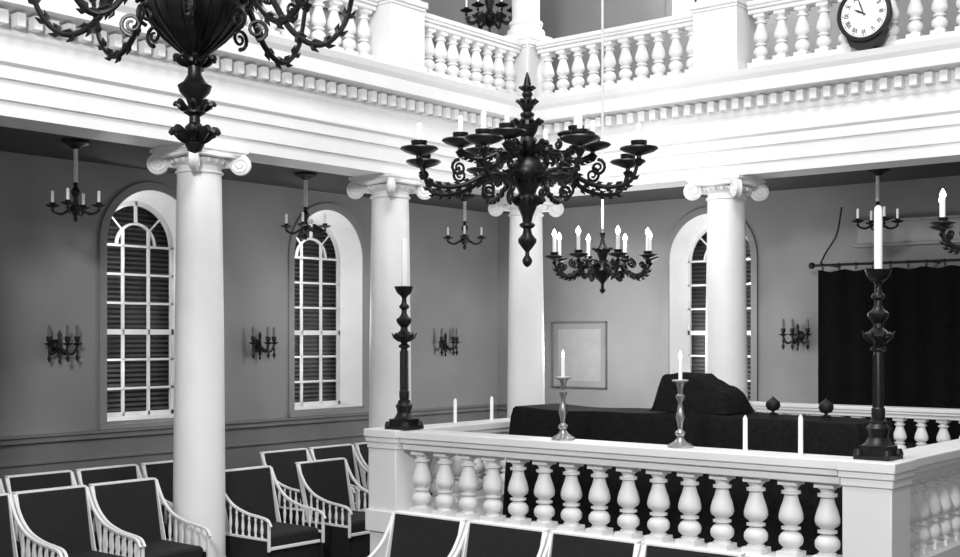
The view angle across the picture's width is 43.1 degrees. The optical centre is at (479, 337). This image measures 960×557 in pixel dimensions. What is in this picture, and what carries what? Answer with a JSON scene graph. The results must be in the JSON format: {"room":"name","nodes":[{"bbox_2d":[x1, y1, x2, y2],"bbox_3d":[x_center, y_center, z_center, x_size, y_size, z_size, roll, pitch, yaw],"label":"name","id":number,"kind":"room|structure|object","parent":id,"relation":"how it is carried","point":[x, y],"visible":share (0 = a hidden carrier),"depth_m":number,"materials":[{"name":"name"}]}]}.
{"room":"house of worship","nodes":[
{"label":"house of worship","id":0,"kind":"room"},
{"bbox_2d":[0,0,497,436],"bbox_3d":[-4.185,-2.100,10.497,0.001,8.200,13.900,0,0,39],"label":"wall","id":1,"kind":"structure","parent":0,"point":[49,261],"depth_m":12.54,"materials":[{"name":"grey paint"}]},
{"bbox_2d":[44,325,81,363],"bbox_3d":[-3.725,0.055,10.870,0.238,0.350,0.376,0,0,39],"label":"wall sconce","id":2,"kind":"object","parent":1,"relation":"attached to","point":[56,345],"visible":1,"depth_m":10.89,"materials":[{"name":"metal"}]},
{"bbox_2d":[47,325,50,335],"bbox_3d":[-3.813,-0.065,10.761,0.028,0.110,0.028,0,0,-28],"label":"candle","id":3,"kind":"object","parent":2,"relation":"on","point":[48,327],"depth_m":10.75,"materials":[{"name":"white wax"}]},
{"bbox_2d":[66,325,68,335],"bbox_3d":[-3.670,-0.065,10.825,0.028,0.110,0.028,0,0,17],"label":"candle","id":4,"kind":"object","parent":2,"relation":"on","point":[67,327],"depth_m":10.81,"materials":[{"name":"white wax"}]},
{"bbox_2d":[76,325,78,335],"bbox_3d":[-3.635,-0.065,10.977,0.028,0.110,0.028,0,0,-28],"label":"candle","id":5,"kind":"object","parent":2,"relation":"on","point":[77,327],"depth_m":10.97,"materials":[{"name":"white wax"}]},
{"bbox_2d":[98,182,176,429],"bbox_3d":[-3.311,-0.320,11.876,0.500,2.360,1.220,0,0,39],"label":"window","id":6,"kind":"structure","parent":1,"relation":"in","point":[137,234],"depth_m":12.01,"materials":[{"name":"white paint"}]},
{"bbox_2d":[107,208,168,411],"bbox_3d":[-3.434,-0.332,11.977,0.040,2.184,1.060,0,0,39],"label":"blind","id":7,"kind":"object","parent":6,"relation":"attached to","point":[126,267],"depth_m":12.04,"materials":[{"name":"paint"}]},
{"bbox_2d":[0,404,497,492],"bbox_3d":[-4.162,1.427,10.462,0.080,1.145,13.875,0,0,39],"label":"wainscoting","id":8,"kind":"structure","parent":1,"relation":"attached to","point":[244,440],"depth_m":11.85,"materials":[{"name":"paint"}]},
{"bbox_2d":[249,326,277,359],"bbox_3d":[-2.252,0.055,12.662,0.238,0.350,0.376,0,0,39],"label":"wall sconce","id":9,"kind":"object","parent":1,"relation":"attached to","point":[256,343],"visible":1,"depth_m":12.65,"materials":[{"name":"metal"}]},
{"bbox_2d":[252,326,254,336],"bbox_3d":[-2.340,-0.065,12.553,0.028,0.110,0.028,0,0,-28],"label":"candle","id":10,"kind":"object","parent":9,"relation":"on","point":[253,329],"depth_m":12.54,"materials":[{"name":"white wax"}]},
{"bbox_2d":[287,203,368,417],"bbox_3d":[-1.837,-0.320,13.668,0.500,2.360,1.220,0,0,39],"label":"window","id":11,"kind":"structure","parent":1,"relation":"in","point":[328,270],"depth_m":13.93,"materials":[{"name":"white paint"}]},
{"bbox_2d":[295,226,335,401],"bbox_3d":[-1.961,-0.332,13.769,0.040,2.184,1.060,0,0,39],"label":"blind","id":12,"kind":"object","parent":11,"relation":"attached to","point":[306,340],"depth_m":13.91,"materials":[{"name":"paint"}]},
{"bbox_2d":[309,1,355,17],"bbox_3d":[-1.856,-4.620,13.645,0.500,1.960,1.220,0,0,39],"label":"window","id":13,"kind":"structure","parent":1,"relation":"in","point":[326,7],"depth_m":13.47,"materials":[{"name":"white paint"}]},
{"bbox_2d":[439,328,459,356],"bbox_3d":[-0.378,0.055,14.940,0.238,0.350,0.376,0,0,39],"label":"wall sconce","id":14,"kind":"object","parent":1,"relation":"attached to","point":[442,343],"visible":1,"depth_m":14.92,"materials":[{"name":"metal"}]},
{"bbox_2d":[0,126,959,212],"bbox_3d":[0.797,-2.010,6.401,12.900,0.780,13.900,0,0,39],"label":"ceiling","id":15,"kind":"structure","parent":0,"point":[14,140],"depth_m":12.12,"materials":[{"name":"paint"}]},
{"bbox_2d":[45,138,105,221],"bbox_3d":[-3.318,-1.285,9.978,0.386,0.670,0.386,0,0,-45],"label":"chandelier","id":16,"kind":"object","parent":15,"relation":"hanging from","point":[75,209],"visible":1,"depth_m":9.96,"materials":[{"name":"metal"}]},
{"bbox_2d":[51,191,53,201],"bbox_3d":[-3.508,-1.157,9.978,0.024,0.105,0.023,0,0,0],"label":"candle","id":17,"kind":"object","parent":16,"relation":"on","point":[52,192],"depth_m":9.97,"materials":[{"name":"wax"}]},
{"bbox_2d":[66,188,68,198],"bbox_3d":[-3.318,-1.157,9.788,0.023,0.105,0.024,0,0,0],"label":"candle","id":18,"kind":"object","parent":16,"relation":"on","point":[67,189],"depth_m":9.78,"materials":[{"name":"wax"}]},
{"bbox_2d":[82,193,84,204],"bbox_3d":[-3.317,-1.157,10.168,0.023,0.105,0.024,0,0,0],"label":"candle","id":19,"kind":"object","parent":16,"relation":"on","point":[83,195],"depth_m":10.16,"materials":[{"name":"wax"}]},
{"bbox_2d":[97,191,99,201],"bbox_3d":[-3.128,-1.157,9.978,0.024,0.105,0.023,0,0,0],"label":"candle","id":20,"kind":"object","parent":16,"relation":"on","point":[98,192],"depth_m":9.97,"materials":[{"name":"wax"}]},
{"bbox_2d":[281,171,330,239],"bbox_3d":[-1.711,-1.290,11.932,0.386,0.660,0.386,0,0,-45],"label":"chandelier","id":21,"kind":"object","parent":15,"relation":"hanging from","point":[306,227],"visible":1,"depth_m":11.91,"materials":[{"name":"metal"}]},
{"bbox_2d":[443,194,485,249],"bbox_3d":[-0.174,-1.310,13.802,0.386,0.620,0.386,0,0,-45],"label":"chandelier","id":22,"kind":"object","parent":15,"relation":"hanging from","point":[464,240],"visible":1,"depth_m":13.78,"materials":[{"name":"metal"}]},
{"bbox_2d":[852,168,903,230],"bbox_3d":[3.803,-1.300,11.632,0.386,0.640,0.386,0,0,-45],"label":"pendant lamp","id":23,"kind":"object","parent":15,"relation":"hanging from","point":[876,172],"visible":0.74,"depth_m":11.62,"materials":[{"name":"metal"}]},
{"bbox_2d":[498,0,959,415],"bbox_3d":[5.211,-2.100,11.769,12.900,8.200,0.001,0,0,39],"label":"wall","id":24,"kind":"structure","parent":0,"point":[793,229],"depth_m":14.26,"materials":[{"name":"grey paint"}]},
{"bbox_2d":[552,322,606,388],"bbox_3d":[1.224,0.210,15.028,0.820,0.820,0.030,0,0,39],"label":"picture frame","id":25,"kind":"object","parent":24,"relation":"attached to","point":[583,344],"visible":1,"depth_m":15.01,"materials":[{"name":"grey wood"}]},
{"bbox_2d":[666,0,696,16],"bbox_3d":[2.781,-4.620,14.026,1.220,1.960,0.500,0,0,39],"label":"window","id":26,"kind":"structure","parent":24,"relation":"in","point":[673,7],"depth_m":14.25,"materials":[{"name":"white paint"}]},
{"bbox_2d":[663,207,757,400],"bbox_3d":[2.750,-0.320,14.051,1.220,2.360,0.500,0,0,39],"label":"window","id":27,"kind":"structure","parent":24,"relation":"in","point":[685,250],"depth_m":14.27,"materials":[{"name":"white paint"}]},
{"bbox_2d":[692,234,750,399],"bbox_3d":[2.852,-0.332,14.175,1.060,2.184,0.040,0,0,39],"label":"blind","id":28,"kind":"object","parent":27,"relation":"attached to","point":[695,348],"depth_m":14.41,"materials":[{"name":"paint"}]},
{"bbox_2d":[498,404,928,473],"bbox_3d":[5.195,1.427,11.730,12.875,1.145,0.080,0,0,39],"label":"trim","id":29,"kind":"structure","parent":24,"relation":"attached to","point":[502,408],"depth_m":15.74,"materials":[{"name":"paint"}]},
{"bbox_2d":[779,318,810,350],"bbox_3d":[3.397,-0.035,13.106,0.376,0.350,0.238,0,0,39],"label":"wall sconce","id":30,"kind":"object","parent":24,"relation":"attached to","point":[799,336],"visible":1,"depth_m":13.13,"materials":[{"name":"metal"}]},
{"bbox_2d":[808,258,959,443],"bbox_3d":[4.653,0.128,12.011,2.870,1.845,0.335,0,0,39],"label":"curtain","id":31,"kind":"object","parent":24,"relation":"hanging from","point":[922,357],"visible":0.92,"depth_m":12.20,"materials":[{"name":"fabric"}]},
{"bbox_2d":[820,207,842,263],"bbox_3d":[3.705,-1.078,12.841,0.239,0.606,0.038,0,0,4],"label":"cord","id":32,"kind":"object","parent":31,"relation":"attached to","point":[832,242],"visible":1,"depth_m":12.83,"materials":[{"name":"metal"}]},
{"bbox_2d":[854,214,959,247],"bbox_3d":[4.828,-1.090,12.051,2.310,0.280,0.050,0,0,39],"label":"trim","id":33,"kind":"structure","parent":24,"relation":"attached to","point":[913,230],"depth_m":12.40,"materials":[{"name":"white paint"}]},
{"bbox_3d":[0.769,-6.250,6.682,13.300,0.100,14.300,0,0,39],"label":"ceiling","id":34,"kind":"structure","parent":0,"visible":0},
{"bbox_2d":[28,0,355,152],"bbox_3d":[-1.313,-3.525,5.598,1.603,5.350,1.603,0,0,13],"label":"chandelier","id":35,"kind":"object","parent":34,"relation":"hanging from","point":[195,29],"visible":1,"depth_m":5.53,"materials":[{"name":"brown metal"}]},
{"bbox_2d":[460,0,511,32],"bbox_3d":[0.112,-4.860,14.149,0.651,2.680,0.676,0,0,39],"label":"chandelier","id":36,"kind":"object","parent":34,"relation":"hanging from","point":[489,19],"visible":0.98,"depth_m":14.11,"materials":[{"name":"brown metal"}]},
{"bbox_2d":[400,0,657,266],"bbox_3d":[0.334,-3.355,8.594,1.814,5.690,1.814,0,0,39],"label":"chandelier","id":37,"kind":"object","parent":34,"relation":"hanging from","point":[526,173],"visible":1,"depth_m":8.47,"materials":[{"name":"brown metal"}]},
{"bbox_2d":[417,123,421,139],"bbox_3d":[-0.414,-1.397,8.284,0.036,0.141,0.034,0,0,-22],"label":"candle","id":38,"kind":"object","parent":37,"relation":"on","point":[419,126],"depth_m":8.27,"materials":[{"name":"wax"}]},
{"bbox_2d":[458,115,462,131],"bbox_3d":[-0.136,-1.487,8.498,0.036,0.141,0.034,0,0,-11],"label":"candle","id":39,"kind":"object","parent":37,"relation":"on","point":[460,118],"depth_m":8.48,"materials":[{"name":"wax"}]},
{"bbox_2d":[481,111,485,127],"bbox_3d":[0.024,-1.397,7.846,0.034,0.141,0.036,0,0,23],"label":"candle","id":40,"kind":"object","parent":37,"relation":"on","point":[483,114],"depth_m":7.83,"materials":[{"name":"wax"}]},
{"bbox_2d":[504,105,509,121],"bbox_3d":[0.181,-1.487,8.139,0.034,0.141,0.036,0,0,19],"label":"candle","id":41,"kind":"object","parent":37,"relation":"on","point":[506,109],"depth_m":8.12,"materials":[{"name":"wax"}]},
{"bbox_2d":[543,129,547,139],"bbox_3d":[0.487,-1.487,9.049,0.034,0.141,0.036,0,0,19],"label":"candle","id":42,"kind":"object","parent":37,"relation":"on","point":[545,132],"depth_m":9.03,"materials":[{"name":"wax"}]},
{"bbox_2d":[574,108,578,124],"bbox_3d":[0.652,-1.487,8.234,0.034,0.141,0.036,0,0,-41],"label":"candle","id":43,"kind":"object","parent":37,"relation":"on","point":[576,110],"depth_m":8.22,"materials":[{"name":"wax"}]},
{"bbox_2d":[577,111,582,127],"bbox_3d":[0.644,-1.397,7.845,0.034,0.141,0.036,0,0,-22],"label":"candle","id":44,"kind":"object","parent":37,"relation":"on","point":[579,114],"depth_m":7.83,"materials":[{"name":"wax"}]},
{"bbox_2d":[590,120,594,131],"bbox_3d":[0.805,-1.487,8.689,0.036,0.141,0.034,0,0,-11],"label":"candle","id":45,"kind":"object","parent":37,"relation":"on","point":[592,123],"depth_m":8.67,"materials":[{"name":"wax"}]},
{"bbox_2d":[625,138,629,145],"bbox_3d":[1.083,-1.397,8.903,0.036,0.141,0.034,0,0,-22],"label":"candle","id":46,"kind":"object","parent":37,"relation":"on","point":[627,141],"depth_m":8.89,"materials":[{"name":"wax"}]},
{"bbox_2d":[636,123,640,139],"bbox_3d":[1.082,-1.397,8.283,0.036,0.141,0.034,0,0,23],"label":"candle","id":47,"kind":"object","parent":37,"relation":"on","point":[638,126],"depth_m":8.27,"materials":[{"name":"wax"}]},
{"bbox_2d":[545,0,659,293],"bbox_3d":[1.108,-3.300,10.999,1.008,5.800,1.008,0,0,11],"label":"chandelier","id":48,"kind":"object","parent":34,"relation":"hanging from","point":[601,270],"visible":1,"depth_m":10.93,"materials":[{"name":"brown metal"}]},
{"bbox_2d":[553,237,555,251],"bbox_3d":[0.667,-0.831,10.910,0.034,0.148,0.032,0,0,-11],"label":"candle","id":49,"kind":"object","parent":48,"relation":"on","point":[554,238],"depth_m":10.90,"materials":[{"name":"wax"}]},
{"bbox_2d":[557,240,560,254],"bbox_3d":[0.734,-0.831,11.248,0.034,0.148,0.032,0,0,34],"label":"candle","id":50,"kind":"object","parent":48,"relation":"on","point":[558,242],"depth_m":11.23,"materials":[{"name":"wax"}]},
{"bbox_2d":[576,235,579,249],"bbox_3d":[0.860,-0.831,10.624,0.032,0.148,0.034,0,0,34],"label":"candle","id":51,"kind":"object","parent":48,"relation":"on","point":[577,236],"depth_m":10.61,"materials":[{"name":"wax"}]},
{"bbox_2d":[587,242,589,255],"bbox_3d":[1.019,-0.831,11.441,0.032,0.148,0.034,0,0,-11],"label":"candle","id":52,"kind":"object","parent":48,"relation":"on","point":[588,243],"depth_m":11.43,"materials":[{"name":"wax"}]},
{"bbox_2d":[616,234,619,248],"bbox_3d":[1.198,-0.831,10.558,0.032,0.148,0.034,0,0,-11],"label":"candle","id":53,"kind":"object","parent":48,"relation":"on","point":[617,235],"depth_m":10.55,"materials":[{"name":"wax"}]},
{"bbox_2d":[623,241,626,251],"bbox_3d":[1.357,-0.831,11.374,0.032,0.148,0.034,0,0,34],"label":"candle","id":54,"kind":"object","parent":48,"relation":"on","point":[624,243],"depth_m":11.36,"materials":[{"name":"wax"}]},
{"bbox_2d":[646,236,649,250],"bbox_3d":[1.483,-0.831,10.751,0.034,0.148,0.032,0,0,34],"label":"candle","id":55,"kind":"object","parent":48,"relation":"on","point":[647,237],"depth_m":10.74,"materials":[{"name":"wax"}]},
{"bbox_2d":[930,189,959,254],"bbox_3d":[3.789,-3.350,8.796,1.008,5.700,1.008,0,0,20],"label":"chandelier","id":56,"kind":"object","parent":34,"relation":"hanging from","point":[942,224],"visible":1,"depth_m":8.77,"materials":[{"name":"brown metal"}]},
{"bbox_2d":[940,199,944,216],"bbox_3d":[3.339,-0.931,8.773,0.034,0.148,0.032,0,0,-3],"label":"candle","id":57,"kind":"object","parent":56,"relation":"on","point":[942,202],"depth_m":8.76,"materials":[{"name":"wax"}]},
{"bbox_3d":[0.769,2.050,6.682,13.300,0.100,14.300,0,0,39],"label":"floor","id":58,"kind":"structure","parent":0,"visible":0},
{"bbox_2d":[0,478,19,556],"bbox_3d":[-3.751,1.551,9.221,0.732,0.898,0.607,0,0,39],"label":"chair","id":59,"kind":"object","parent":58,"relation":"on","point":[2,490],"visible":0.12,"depth_m":9.48,"materials":[{"name":"white paint"}]},
{"bbox_2d":[0,493,62,556],"bbox_3d":[-3.284,1.551,8.215,0.732,0.898,0.607,0,0,39],"label":"chair","id":60,"kind":"object","parent":58,"relation":"on","point":[8,547],"visible":1,"depth_m":8.55,"materials":[{"name":"white paint"}]},
{"bbox_2d":[4,470,96,549],"bbox_3d":[-3.345,1.551,9.716,0.732,0.898,0.607,0,0,39],"label":"chair","id":61,"kind":"object","parent":58,"relation":"on","point":[41,480],"visible":0.15,"depth_m":9.89,"materials":[{"name":"white paint"}]},
{"bbox_2d":[12,485,141,556],"bbox_3d":[-2.890,1.551,8.694,0.732,0.898,0.607,0,0,39],"label":"chair","id":62,"kind":"object","parent":58,"relation":"on","point":[60,518],"visible":0.98,"depth_m":8.87,"materials":[{"name":"fabric"}]},
{"bbox_2d":[76,464,172,540],"bbox_3d":[-2.938,1.551,10.210,0.732,0.898,0.607,0,0,39],"label":"chair","id":63,"kind":"object","parent":58,"relation":"on","point":[86,476],"visible":0.21,"depth_m":10.36,"materials":[{"name":"white paint"}]},
{"bbox_2d":[89,477,211,556],"bbox_3d":[-2.496,1.551,9.173,0.732,0.898,0.607,0,0,39],"label":"chair","id":64,"kind":"object","parent":58,"relation":"on","point":[132,507],"visible":0.94,"depth_m":9.31,"materials":[{"name":"black fabric"}]},
{"bbox_2d":[141,460,172,523],"bbox_3d":[-2.532,1.551,10.704,0.732,0.898,0.607,0,0,39],"label":"chair","id":65,"kind":"object","parent":58,"relation":"on","point":[162,471],"visible":0.11,"depth_m":10.79,"materials":[{"name":"black fabric"}]},
{"bbox_2d":[146,143,250,556],"bbox_3d":[-2.239,0.250,9.700,0.614,3.500,0.614,0,0,39],"label":"column","id":66,"kind":"structure","parent":58,"relation":"on","point":[199,382],"depth_m":9.54,"materials":[{"name":"white paint"}]},
{"bbox_2d":[225,465,325,556],"bbox_3d":[-1.747,1.551,10.085,0.732,0.898,0.607,0,0,39],"label":"chair","id":67,"kind":"object","parent":58,"relation":"on","point":[252,513],"visible":0.89,"depth_m":10.09,"materials":[{"name":"black fabric"}]},
{"bbox_2d":[259,448,355,524],"bbox_3d":[-1.674,1.551,11.747,0.732,0.898,0.607,0,0,39],"label":"chair","id":68,"kind":"object","parent":58,"relation":"on","point":[283,464],"visible":0.3,"depth_m":11.85,"materials":[{"name":"white paint"}]},
{"bbox_2d":[295,458,369,556],"bbox_3d":[-1.181,1.551,10.772,0.732,0.898,0.607,0,0,39],"label":"chair","id":69,"kind":"object","parent":58,"relation":"on","point":[324,484],"visible":0.67,"depth_m":10.73,"materials":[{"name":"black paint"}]},
{"bbox_2d":[309,444,367,511],"bbox_3d":[-1.268,1.551,12.241,0.732,0.898,0.607,0,0,39],"label":"chair","id":70,"kind":"object","parent":58,"relation":"on","point":[347,451],"visible":0.31,"depth_m":12.47,"materials":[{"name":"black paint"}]},
{"bbox_2d":[346,172,432,507],"bbox_3d":[-0.842,0.250,11.399,0.614,3.500,0.614,0,0,39],"label":"column","id":71,"kind":"structure","parent":58,"relation":"on","point":[390,192],"depth_m":11.23,"materials":[{"name":"white paint"}]},
{"bbox_2d":[354,442,433,495],"bbox_3d":[-0.861,1.551,12.736,0.732,0.898,0.607,0,0,39],"label":"chair","id":72,"kind":"object","parent":58,"relation":"on","point":[362,450],"visible":0.13,"depth_m":12.71,"materials":[{"name":"white paint"}]},
{"bbox_2d":[368,511,466,556],"bbox_3d":[-0.525,1.551,7.312,0.607,0.898,0.732,0,0,39],"label":"chair","id":73,"kind":"object","parent":58,"relation":"on","point":[412,534],"visible":1,"depth_m":7.55,"materials":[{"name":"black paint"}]},
{"bbox_2d":[453,520,549,556],"bbox_3d":[-0.046,1.551,6.918,0.607,0.898,0.732,0,0,39],"label":"chair","id":74,"kind":"object","parent":58,"relation":"on","point":[479,538],"visible":1,"depth_m":7.16,"materials":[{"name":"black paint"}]},
{"bbox_2d":[488,195,563,417],"bbox_3d":[0.492,0.250,13.021,0.614,3.500,0.614,0,0,39],"label":"column","id":75,"kind":"structure","parent":58,"relation":"on","point":[525,381],"depth_m":12.87,"materials":[{"name":"white paint"}]},
{"bbox_2d":[0,0,533,195],"bbox_3d":[-3.110,-1.980,8.428,0.670,0.960,12.070,0,0,39],"label":"entablature","id":76,"kind":"structure","parent":75,"relation":"on","point":[331,111],"depth_m":9.75,"materials":[{"name":"white paint"}]},
{"bbox_2d":[244,0,377,60],"bbox_3d":[-1.540,-2.790,10.549,0.200,0.660,1.686,0,0,39],"label":"gallery balustrade","id":77,"kind":"object","parent":76,"relation":"on","point":[363,8],"visible":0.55,"depth_m":10.80,"materials":[{"name":"white paint"}]},
{"bbox_2d":[356,0,427,73],"bbox_3d":[-0.842,-2.805,11.399,0.510,0.690,0.510,0,0,39],"label":"pedestal","id":78,"kind":"object","parent":76,"relation":"on","point":[397,27],"visible":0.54,"depth_m":11.20,"materials":[{"name":"white paint"}]},
{"bbox_2d":[425,12,521,96],"bbox_3d":[-0.156,-2.790,12.233,0.200,0.660,1.646,0,0,39],"label":"gallery balustrade","id":79,"kind":"object","parent":76,"relation":"on","point":[467,36],"visible":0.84,"depth_m":12.21,"materials":[{"name":"white paint"}]},
{"bbox_2d":[504,38,544,98],"bbox_3d":[0.492,-2.805,13.021,0.390,0.690,0.390,0,0,39],"label":"pedestal","id":80,"kind":"object","parent":76,"relation":"on","point":[535,61],"visible":0.38,"depth_m":12.85,"materials":[{"name":"white paint"}]},
{"bbox_2d":[504,0,551,40],"bbox_3d":[0.492,-4.675,13.021,0.459,3.050,0.459,0,0,39],"label":"column","id":81,"kind":"structure","parent":80,"relation":"on","point":[517,31],"depth_m":12.88,"materials":[{"name":"white paint"}]},
{"bbox_2d":[534,35,959,195],"bbox_3d":[4.535,-1.980,9.522,11.090,0.960,0.670,0,0,39],"label":"entablature","id":82,"kind":"structure","parent":75,"relation":"on","point":[895,105],"depth_m":10.83,"materials":[{"name":"white paint"}]},
{"bbox_2d":[535,12,692,99],"bbox_3d":[1.388,-2.790,12.284,1.926,0.660,0.200,0,0,39],"label":"gallery balustrade","id":83,"kind":"object","parent":82,"relation":"on","point":[675,25],"visible":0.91,"depth_m":12.20,"materials":[{"name":"white paint"}]},
{"bbox_2d":[689,0,756,76],"bbox_3d":[2.330,-2.805,11.509,0.510,0.690,0.510,0,0,39],"label":"pedestal","id":84,"kind":"object","parent":82,"relation":"on","point":[723,30],"visible":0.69,"depth_m":11.32,"materials":[{"name":"white paint"}]},
{"bbox_2d":[746,0,959,67],"bbox_3d":[3.319,-2.790,10.696,2.046,0.660,0.200,0,0,39],"label":"gallery balustrade","id":85,"kind":"object","parent":82,"relation":"on","point":[760,10],"visible":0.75,"depth_m":10.89,"materials":[{"name":"white paint"}]},
{"bbox_2d":[837,0,892,50],"bbox_3d":[3.318,-2.728,10.443,0.480,0.574,0.154,0,0,39],"label":"wall clock","id":86,"kind":"object","parent":82,"relation":"on","point":[864,24],"visible":0.98,"depth_m":10.39,"materials":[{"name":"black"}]},
{"bbox_2d":[542,530,641,556],"bbox_3d":[0.432,1.551,6.524,0.607,0.898,0.732,0,0,39],"label":"chair","id":87,"kind":"object","parent":58,"relation":"on","point":[560,543],"visible":1,"depth_m":6.78,"materials":[{"name":"white paint"}]},
{"bbox_2d":[370,514,814,556],"bbox_3d":[1.547,1.770,9.376,4.240,0.460,2.510,0,0,39],"label":"platform","id":88,"kind":"object","parent":58,"relation":"on","point":[375,537],"visible":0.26,"depth_m":9.67,"materials":[{"name":"white paint"}]},
{"bbox_2d":[364,427,425,532],"bbox_3d":[-0.683,1.133,9.773,0.360,0.815,0.360,0,0,39],"label":"post","id":89,"kind":"object","parent":88,"relation":"on","point":[391,467],"visible":0.62,"depth_m":9.64,"materials":[{"name":"white paint"}]},
{"bbox_2d":[385,238,423,429],"bbox_3d":[-0.605,-0.036,9.696,0.241,1.520,0.238,0,0,39],"label":"torchere","id":90,"kind":"object","parent":89,"relation":"on","point":[404,419],"visible":1,"depth_m":9.66,"materials":[{"name":"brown metal"}]},
{"bbox_2d":[401,238,406,285],"bbox_3d":[-0.605,-0.581,9.696,0.048,0.430,0.047,0,0,39],"label":"candle","id":91,"kind":"object","parent":90,"relation":"on","point":[404,241],"depth_m":9.67,"materials":[{"name":"wax"}]},
{"bbox_2d":[424,418,509,514],"bbox_3d":[0.022,1.135,10.631,0.280,0.810,1.856,0,0,39],"label":"balustrade","id":92,"kind":"object","parent":88,"relation":"on","point":[495,426],"visible":0.18,"depth_m":10.37,"materials":[{"name":"white paint"}]},
{"bbox_2d":[453,398,456,422],"bbox_3d":[-0.213,0.624,10.455,0.030,0.212,0.030,0,0,39],"label":"candle","id":93,"kind":"object","parent":92,"relation":"on","point":[455,400],"visible":1,"depth_m":10.45,"materials":[{"name":"wax"}]},
{"bbox_2d":[490,396,492,419],"bbox_3d":[0.104,0.624,10.841,0.030,0.212,0.030,0,0,39],"label":"candle","id":94,"kind":"object","parent":92,"relation":"on","point":[491,397],"visible":1,"depth_m":10.83,"materials":[{"name":"wax"}]},
{"bbox_2d":[399,429,850,556],"bbox_3d":[0.836,1.135,8.511,3.586,0.810,0.280,0,0,39],"label":"balustrade","id":95,"kind":"object","parent":88,"relation":"on","point":[791,471],"visible":0.98,"depth_m":8.29,"materials":[{"name":"white paint"}]},
{"bbox_2d":[551,351,574,440],"bbox_3d":[0.595,0.407,8.722,0.170,0.645,0.170,0,0,39],"label":"candlestick","id":96,"kind":"object","parent":95,"relation":"on","point":[562,435],"visible":1,"depth_m":8.70,"materials":[{"name":"silver metal"}]},
{"bbox_2d":[561,359,564,376],"bbox_3d":[0.595,0.214,8.722,0.026,0.132,0.025,0,0,39],"label":"candle","id":97,"kind":"object","parent":96,"relation":"on","point":[562,360],"depth_m":8.71,"materials":[{"name":"wax"}]},
{"bbox_2d":[668,351,692,448],"bbox_3d":[1.337,0.407,8.112,0.170,0.645,0.170,0,0,39],"label":"candlestick","id":98,"kind":"object","parent":95,"relation":"on","point":[680,442],"visible":1,"depth_m":8.09,"materials":[{"name":"silver metal"}]},
{"bbox_2d":[678,360,681,379],"bbox_3d":[1.337,0.214,8.112,0.026,0.132,0.025,0,0,39],"label":"candle","id":99,"kind":"object","parent":98,"relation":"on","point":[680,361],"depth_m":8.10,"materials":[{"name":"wax"}]},
{"bbox_2d":[743,415,747,450],"bbox_3d":[1.711,0.614,7.843,0.030,0.232,0.030,0,0,39],"label":"candle","id":100,"kind":"object","parent":95,"relation":"on","point":[745,419],"visible":1,"depth_m":7.83,"materials":[{"name":"wax"}]},
{"bbox_2d":[798,414,802,454],"bbox_3d":[2.005,0.604,7.602,0.030,0.252,0.030,0,0,39],"label":"candle","id":101,"kind":"object","parent":95,"relation":"on","point":[800,418],"visible":1,"depth_m":7.59,"materials":[{"name":"wax"}]},
{"bbox_2d":[503,396,893,554],"bbox_3d":[1.652,0.989,9.646,3.202,1.102,0.803,0,0,39],"label":"desk","id":102,"kind":"object","parent":88,"relation":"on","point":[837,436],"depth_m":9.21,"materials":[{"name":"black fabric"}]},
{"bbox_2d":[650,372,755,413],"bbox_3d":[1.753,0.422,9.563,0.670,0.307,0.500,0,0,39],"label":"cover","id":103,"kind":"object","parent":102,"relation":"on","point":[704,393],"visible":0.93,"depth_m":9.40,"materials":[{"name":"black fabric"}]},
{"bbox_2d":[836,457,916,556],"bbox_3d":[2.368,1.133,7.264,0.360,0.815,0.360,0,0,39],"label":"post","id":104,"kind":"object","parent":88,"relation":"on","point":[875,494],"visible":0.96,"depth_m":7.15,"materials":[{"name":"white paint"}]},
{"bbox_2d":[853,205,903,460],"bbox_3d":[2.387,-0.036,7.288,0.241,1.520,0.238,0,0,39],"label":"torchere","id":105,"kind":"object","parent":104,"relation":"on","point":[878,447],"visible":1,"depth_m":7.26,"materials":[{"name":"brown metal"}]},
{"bbox_2d":[874,205,881,268],"bbox_3d":[2.387,-0.581,7.288,0.048,0.430,0.047,0,0,39],"label":"candle","id":106,"kind":"object","parent":105,"relation":"on","point":[878,209],"depth_m":7.27,"materials":[{"name":"wax"}]},
{"bbox_2d":[902,439,959,556],"bbox_3d":[3.073,1.135,8.122,0.280,0.810,1.856,0,0,39],"label":"balustrade","id":107,"kind":"object","parent":88,"relation":"on","point":[935,487],"visible":0.7,"depth_m":7.90,"materials":[{"name":"white paint"}]},
{"bbox_2d":[639,541,744,556],"bbox_3d":[0.911,1.551,6.131,0.607,0.898,0.732,0,0,39],"label":"chair","id":108,"kind":"object","parent":58,"relation":"on","point":[650,549],"visible":1,"depth_m":6.42,"materials":[{"name":"white paint"}]},
{"bbox_2d":[683,174,768,398],"bbox_3d":[2.330,0.250,11.509,0.614,3.500,0.614,0,0,39],"label":"column","id":109,"kind":"structure","parent":58,"relation":"on","point":[726,296],"depth_m":11.35,"materials":[{"name":"white paint"}]},
{"bbox_2d":[750,554,772,556],"bbox_3d":[1.390,1.551,5.737,0.607,0.898,0.732,0,0,39],"label":"chair","id":110,"kind":"object","parent":58,"relation":"on","point":[755,555],"visible":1,"depth_m":6.14,"materials":[{"name":"white paint"}]},
{"bbox_3d":[4.230,1.640,11.442,4.000,0.720,1.550,0,0,39],"label":"platform","id":111,"kind":"object","parent":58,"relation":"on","visible":0},
{"bbox_2d":[749,401,959,449],"bbox_3d":[3.795,0.953,10.992,3.700,0.655,0.200,0,0,39],"label":"railing","id":112,"kind":"object","parent":111,"relation":"on","point":[921,415],"visible":0.11,"depth_m":10.95,"materials":[{"name":"white paint"}]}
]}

